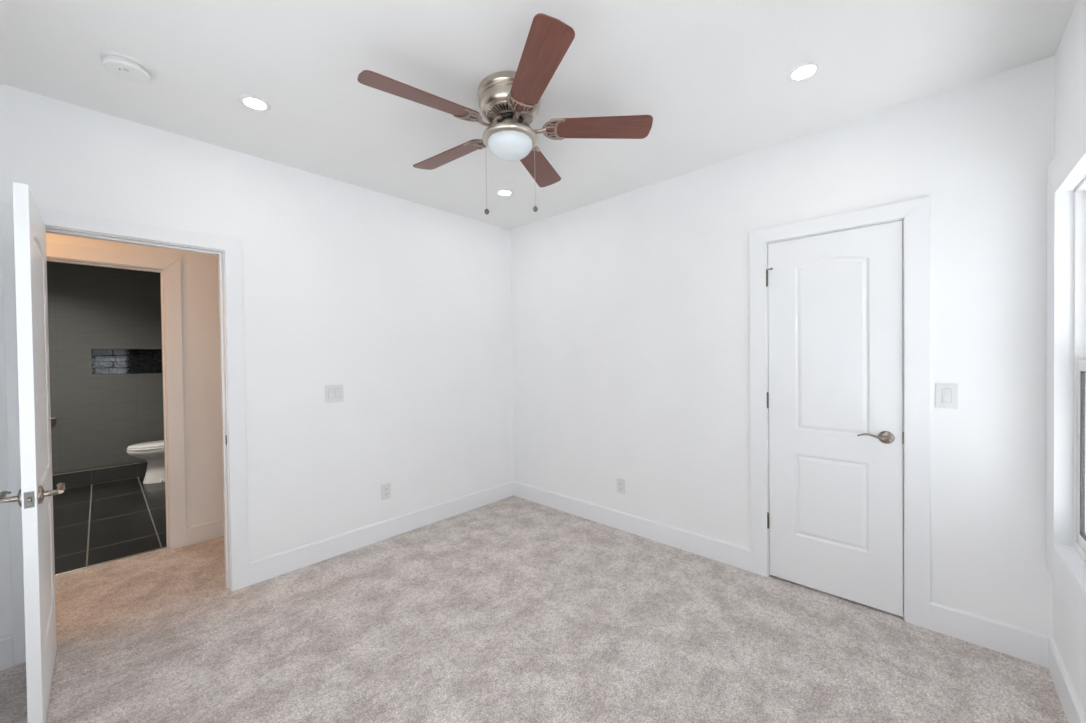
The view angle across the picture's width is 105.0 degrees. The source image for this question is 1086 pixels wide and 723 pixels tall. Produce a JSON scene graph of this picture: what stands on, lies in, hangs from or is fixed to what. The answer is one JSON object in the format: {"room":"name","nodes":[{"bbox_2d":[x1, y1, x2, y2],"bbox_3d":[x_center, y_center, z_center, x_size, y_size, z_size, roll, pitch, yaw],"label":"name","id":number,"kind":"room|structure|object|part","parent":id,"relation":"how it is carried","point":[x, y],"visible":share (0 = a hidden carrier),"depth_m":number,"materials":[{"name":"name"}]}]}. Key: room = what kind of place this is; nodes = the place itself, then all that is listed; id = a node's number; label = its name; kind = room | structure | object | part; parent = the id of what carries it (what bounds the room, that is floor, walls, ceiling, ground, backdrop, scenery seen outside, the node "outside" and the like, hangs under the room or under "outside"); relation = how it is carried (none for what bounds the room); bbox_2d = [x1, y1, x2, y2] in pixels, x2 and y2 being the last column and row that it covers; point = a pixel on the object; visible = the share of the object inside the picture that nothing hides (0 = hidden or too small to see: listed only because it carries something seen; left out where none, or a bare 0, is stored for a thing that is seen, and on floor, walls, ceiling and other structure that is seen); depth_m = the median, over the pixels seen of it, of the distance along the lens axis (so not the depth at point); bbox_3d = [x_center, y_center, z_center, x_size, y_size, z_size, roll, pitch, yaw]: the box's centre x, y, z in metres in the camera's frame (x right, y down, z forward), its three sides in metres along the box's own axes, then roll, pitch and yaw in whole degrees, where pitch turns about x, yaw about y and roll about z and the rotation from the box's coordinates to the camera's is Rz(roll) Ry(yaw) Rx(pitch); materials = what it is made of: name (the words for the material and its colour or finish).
{"room":"empty bedroom","nodes":[
{"label":"empty bedroom","id":0,"kind":"room"},
{"bbox_2d":[47,261,163,472],"bbox_3d":[-5.321,0.067,4.721,0.123,2.626,2.400,0,1,43],"label":"wall","id":1,"kind":"structure","parent":0,"point":[105,331],"depth_m":4.86,"materials":[{"name":"grey tile"}]},
{"bbox_2d":[52,460,147,489],"bbox_3d":[-5.231,1.298,4.617,0.154,0.164,2.310,0,1,43],"label":"trim","id":2,"kind":"structure","parent":1,"relation":"attached to","point":[73,478],"depth_m":4.73,"materials":[{"name":"black tile"}]},
{"bbox_2d":[46,233,223,526],"bbox_3d":[-2.951,0.061,2.873,0.115,2.626,2.950,0,1,43],"label":"wall","id":3,"kind":"structure","parent":0,"point":[199,271],"depth_m":3.16,"materials":[{"name":"white paint"}]},
{"bbox_2d":[55,546,166,575],"bbox_3d":[-3.036,1.373,2.793,0.020,0.006,0.792,0,1,43],"label":"trim","id":4,"kind":"structure","parent":3,"relation":"attached to","point":[165,546],"depth_m":2.85,"materials":[{"name":"metal"}]},
{"bbox_2d":[46,241,186,549],"bbox_3d":[-3.037,0.310,2.769,0.132,2.131,0.971,0,1,43],"label":"trim","id":5,"kind":"structure","parent":3,"relation":"attached to","point":[170,274],"depth_m":3.03,"materials":[{"name":"white paint"}]},
{"bbox_2d":[187,518,223,544],"bbox_3d":[-2.266,1.290,3.509,0.014,0.135,1.128,0,1,43],"label":"baseboard","id":6,"kind":"structure","parent":3,"relation":"attached to","point":[209,530],"depth_m":3.17,"materials":[{"name":"white paint"}]},
{"bbox_2d":[0,84,512,637],"bbox_3d":[-1.719,0.048,2.711,0.115,2.626,4.400,0,1,43],"label":"wall","id":7,"kind":"structure","parent":0,"point":[404,305],"depth_m":2.86,"materials":[{"name":"white paint"}]},
{"bbox_2d":[0,634,12,670],"bbox_3d":[-2.475,1.311,1.811,0.014,0.140,0.210,0,1,43],"label":"baseboard","id":8,"kind":"structure","parent":7,"relation":"attached to","point":[6,643],"depth_m":1.87,"materials":[{"name":"white paint"}]},
{"bbox_2d":[0,182,64,722],"bbox_3d":[-2.087,0.368,1.721,0.714,1.998,0.162,0,1,43],"label":"door","id":9,"kind":"structure","parent":7,"relation":"in","point":[35,495],"depth_m":1.50,"materials":[{"name":"white paint"}]},
{"bbox_3d":[-1.952,0.490,1.522,0.128,0.030,0.054,0,1,43],"label":"lever","id":10,"kind":"part","parent":9,"relation":"part of","materials":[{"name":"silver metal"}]},
{"bbox_3d":[-1.892,0.494,1.508,0.067,0.067,0.013,0,1,43],"label":"handle","id":11,"kind":"part","parent":9,"relation":"part of","materials":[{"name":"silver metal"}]},
{"bbox_3d":[-1.832,0.493,1.484,0.002,0.058,0.024,0,1,43],"label":"latch plate","id":12,"kind":"part","parent":9,"relation":"part of","materials":[{"name":"metal"}]},
{"bbox_3d":[-1.859,0.493,1.543,0.067,0.067,0.013,0,1,43],"label":"handle","id":13,"kind":"part","parent":9,"relation":"part of","materials":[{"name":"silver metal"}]},
{"bbox_3d":[-1.877,0.488,1.601,0.128,0.030,0.054,0,1,43],"label":"lever","id":14,"kind":"part","parent":9,"relation":"part of","materials":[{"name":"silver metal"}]},
{"bbox_2d":[1,201,248,665],"bbox_3d":[-2.151,0.323,2.239,0.132,2.098,0.889,0,1,43],"label":"trim","id":15,"kind":"structure","parent":7,"relation":"attached to","point":[228,251],"depth_m":2.33,"materials":[{"name":"white paint"}]},
{"bbox_2d":[325,384,343,402],"bbox_3d":[-1.453,0.223,2.902,0.012,0.120,0.122,0,1,43],"label":"light switch","id":16,"kind":"object","parent":7,"relation":"attached to","point":[333,393],"visible":1,"depth_m":2.90,"materials":[{"name":"white plastic"}]},
{"bbox_2d":[249,481,512,585],"bbox_3d":[-1.042,1.275,3.338,0.014,0.140,2.200,0,1,43],"label":"baseboard","id":17,"kind":"structure","parent":7,"relation":"attached to","point":[280,563],"depth_m":3.05,"materials":[{"name":"white paint"}]},
{"bbox_2d":[381,483,390,499],"bbox_3d":[-1.196,0.992,3.178,0.008,0.118,0.074,0,1,43],"label":"wall outlet","id":18,"kind":"object","parent":7,"relation":"attached to","point":[385,488],"visible":1,"depth_m":3.17,"materials":[{"name":"white plastic"}]},
{"bbox_2d":[0,476,1067,722],"bbox_3d":[-1.944,1.386,2.953,7.826,0.050,4.400,0,1,43],"label":"floor","id":19,"kind":"structure","parent":0,"point":[512,609],"depth_m":2.02,"materials":[{"name":"beige carpet"}]},
{"bbox_2d":[126,440,164,483],"bbox_3d":[-4.343,0.990,4.858,0.416,0.752,0.737,0,1,43],"label":"toilet","id":20,"kind":"object","parent":19,"relation":"on","point":[152,452],"visible":0.42,"depth_m":4.68,"materials":[{"name":"white ceramic"}]},
{"bbox_3d":[-4.405,0.965,4.792,0.370,0.019,0.552,0,1,43],"label":"seat","id":21,"kind":"part","parent":20,"relation":"part of","materials":[{"name":"white ceramic"}]},
{"bbox_3d":[-4.399,0.942,4.798,0.366,0.023,0.555,0,1,43],"label":"lid","id":22,"kind":"part","parent":20,"relation":"part of","materials":[{"name":"white ceramic"}]},
{"bbox_2d":[0,0,1076,229],"bbox_3d":[-0.173,-1.322,1.707,3.636,0.100,3.700,0,1,43],"label":"ceiling","id":23,"kind":"structure","parent":0,"point":[710,75],"depth_m":1.81,"materials":[{"name":"white paint"}]},
{"bbox_2d":[100,51,151,82],"bbox_3d":[-1.755,-1.233,1.756,0.156,0.041,0.156,0,1,43],"label":"smoke detector","id":24,"kind":"object","parent":23,"relation":"attached to","point":[123,66],"visible":1,"depth_m":1.73,"materials":[{"name":"white plastic"}]},
{"bbox_2d":[238,95,270,110],"bbox_3d":[-1.406,-1.258,2.033,0.134,0.004,0.134,0,1,43],"label":"recessed light","id":25,"kind":"object","parent":23,"relation":"in","point":[252,102],"visible":1,"depth_m":2.03,"materials":[{"name":"white paint"}]},
{"bbox_2d":[357,13,652,214],"bbox_3d":[-0.190,-0.987,1.977,1.268,0.576,1.282,0,1,43],"label":"ceiling fan","id":26,"kind":"object","parent":23,"relation":"hanging from","point":[510,101],"visible":1,"depth_m":1.87,"materials":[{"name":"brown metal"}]},
{"bbox_3d":[-0.496,-1.091,1.724,0.500,0.006,0.145,-1,14,-36],"label":"blade","id":27,"kind":"part","parent":26,"relation":"part of","materials":[{"name":"brown wood"}]},
{"bbox_3d":[-0.493,-1.097,2.216,0.500,0.006,0.145,0,14,36],"label":"blade","id":28,"kind":"part","parent":26,"relation":"part of","materials":[{"name":"red wood"}]},
{"bbox_3d":[-0.268,-0.881,1.971,0.002,0.318,0.002,0,1,43],"label":"pull chain","id":29,"kind":"part","parent":26,"relation":"part of","materials":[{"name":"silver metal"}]},
{"bbox_3d":[-0.155,-1.000,1.969,0.213,0.077,0.213,0,1,43],"label":"lamp shade","id":30,"kind":"part","parent":26,"relation":"part of","materials":[{"name":"white glass"}]},
{"bbox_3d":[-0.025,-1.104,2.366,0.145,0.006,0.500,-14,-3,18],"label":"blade","id":31,"kind":"part","parent":26,"relation":"part of","materials":[{"name":"red wood"}]},
{"bbox_3d":[-0.029,-1.095,1.569,0.145,0.006,0.500,12,-3,-17],"label":"blade","id":32,"kind":"part","parent":26,"relation":"part of","materials":[{"name":"red wood"}]},
{"bbox_3d":[0.263,-1.103,1.966,0.500,0.006,0.145,-1,-12,0],"label":"blade","id":33,"kind":"part","parent":26,"relation":"part of","materials":[{"name":"brown wood"}]},
{"bbox_2d":[496,189,513,195],"bbox_3d":[-0.290,-1.286,3.176,0.134,0.004,0.134,0,1,43],"label":"recessed light","id":34,"kind":"object","parent":23,"relation":"in","point":[503,192],"visible":1,"depth_m":3.17,"materials":[{"name":"white plastic"}]},
{"bbox_2d":[787,61,821,81],"bbox_3d":[1.161,-1.287,1.853,0.134,0.004,0.134,0,1,43],"label":"recessed light","id":35,"kind":"object","parent":23,"relation":"in","point":[806,70],"visible":1,"depth_m":1.85,"materials":[{"name":"white"}]},
{"bbox_2d":[510,56,1053,636],"bbox_3d":[1.063,0.011,2.979,3.576,2.626,0.200,0,1,43],"label":"wall","id":36,"kind":"structure","parent":0,"point":[630,320],"depth_m":2.51,"materials":[{"name":"white paint"}]},
{"bbox_2d":[617,478,624,493],"bbox_3d":[0.613,0.981,3.281,0.074,0.118,0.008,0,1,43],"label":"wall outlet","id":37,"kind":"object","parent":36,"relation":"attached to","point":[620,482],"visible":1,"depth_m":3.28,"materials":[{"name":"white plastic"}]},
{"bbox_2d":[513,481,750,571],"bbox_3d":[0.508,1.256,3.383,2.212,0.140,0.014,0,1,43],"label":"baseboard","id":38,"kind":"structure","parent":36,"relation":"attached to","point":[728,553],"depth_m":3.13,"materials":[{"name":"white paint"}]},
{"bbox_2d":[766,220,903,616],"bbox_3d":[1.591,0.298,2.340,0.660,2.032,0.099,0,1,43],"label":"door","id":39,"kind":"structure","parent":36,"relation":"in","point":[835,395],"depth_m":2.31,"materials":[{"name":"white paint"}]},
{"bbox_3d":[1.728,0.392,2.182,0.128,0.030,0.054,0,1,43],"label":"lever","id":40,"kind":"part","parent":39,"relation":"part of","materials":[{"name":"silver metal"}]},
{"bbox_3d":[1.787,0.396,2.168,0.067,0.067,0.013,0,1,43],"label":"handle","id":41,"kind":"part","parent":39,"relation":"part of","materials":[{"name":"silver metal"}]},
{"bbox_2d":[749,196,929,629],"bbox_3d":[1.647,0.258,2.377,0.826,2.133,0.147,0,1,43],"label":"trim","id":42,"kind":"structure","parent":36,"relation":"attached to","point":[914,213],"depth_m":2.10,"materials":[{"name":"white paint"}]},
{"bbox_2d":[936,383,957,408],"bbox_3d":[1.947,0.165,2.008,0.078,0.119,0.012,0,1,43],"label":"light switch","id":43,"kind":"object","parent":36,"relation":"attached to","point":[946,393],"visible":1,"depth_m":2.01,"materials":[{"name":"white plastic"}]},
{"bbox_2d":[930,602,1049,667],"bbox_3d":[2.058,1.258,1.928,0.387,0.135,0.014,0,1,43],"label":"baseboard","id":44,"kind":"structure","parent":36,"relation":"attached to","point":[1021,643],"depth_m":1.92,"materials":[{"name":"white paint"}]},
{"bbox_2d":[1053,0,1085,715],"bbox_3d":[1.111,0.041,0.534,0.140,2.626,3.300,0,1,43],"label":"wall","id":45,"kind":"structure","parent":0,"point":[1070,55],"depth_m":1.55,"materials":[{"name":"white paint"}]},
{"bbox_2d":[1046,106,1085,641],"bbox_3d":[1.800,0.041,1.290,0.150,1.721,1.245,0,1,43],"label":"window","id":46,"kind":"structure","parent":45,"relation":"attached to","point":[1066,172],"depth_m":1.65,"materials":[{"name":"white paint"}]},
{"bbox_3d":[1.809,0.748,1.299,0.149,0.006,0.945,0,1,43],"label":"sill","id":47,"kind":"part","parent":46,"relation":"part of","materials":[{"name":"white paint"}]},
{"bbox_3d":[1.816,0.038,1.275,0.095,1.413,0.941,0,1,43],"label":"frame","id":48,"kind":"part","parent":46,"relation":"part of","materials":[{"name":"white plastic"}]},
{"bbox_3d":[1.802,0.362,1.296,0.028,0.717,0.911,0,1,43],"label":"sash","id":49,"kind":"part","parent":46,"relation":"part of","materials":[{"name":"white plastic"}]},
{"bbox_3d":[1.798,0.361,1.300,0.004,0.631,0.853,0,1,43],"label":"pane","id":50,"kind":"part","parent":46,"relation":"part of","materials":[{"name":"clear glass"}]},
{"bbox_2d":[1048,636,1085,722],"bbox_3d":[1.070,1.286,0.602,0.014,0.135,3.300,0,1,43],"label":"baseboard","id":51,"kind":"structure","parent":45,"relation":"attached to","point":[1073,710],"depth_m":1.59,"materials":[{"name":"white paint"}]}
]}

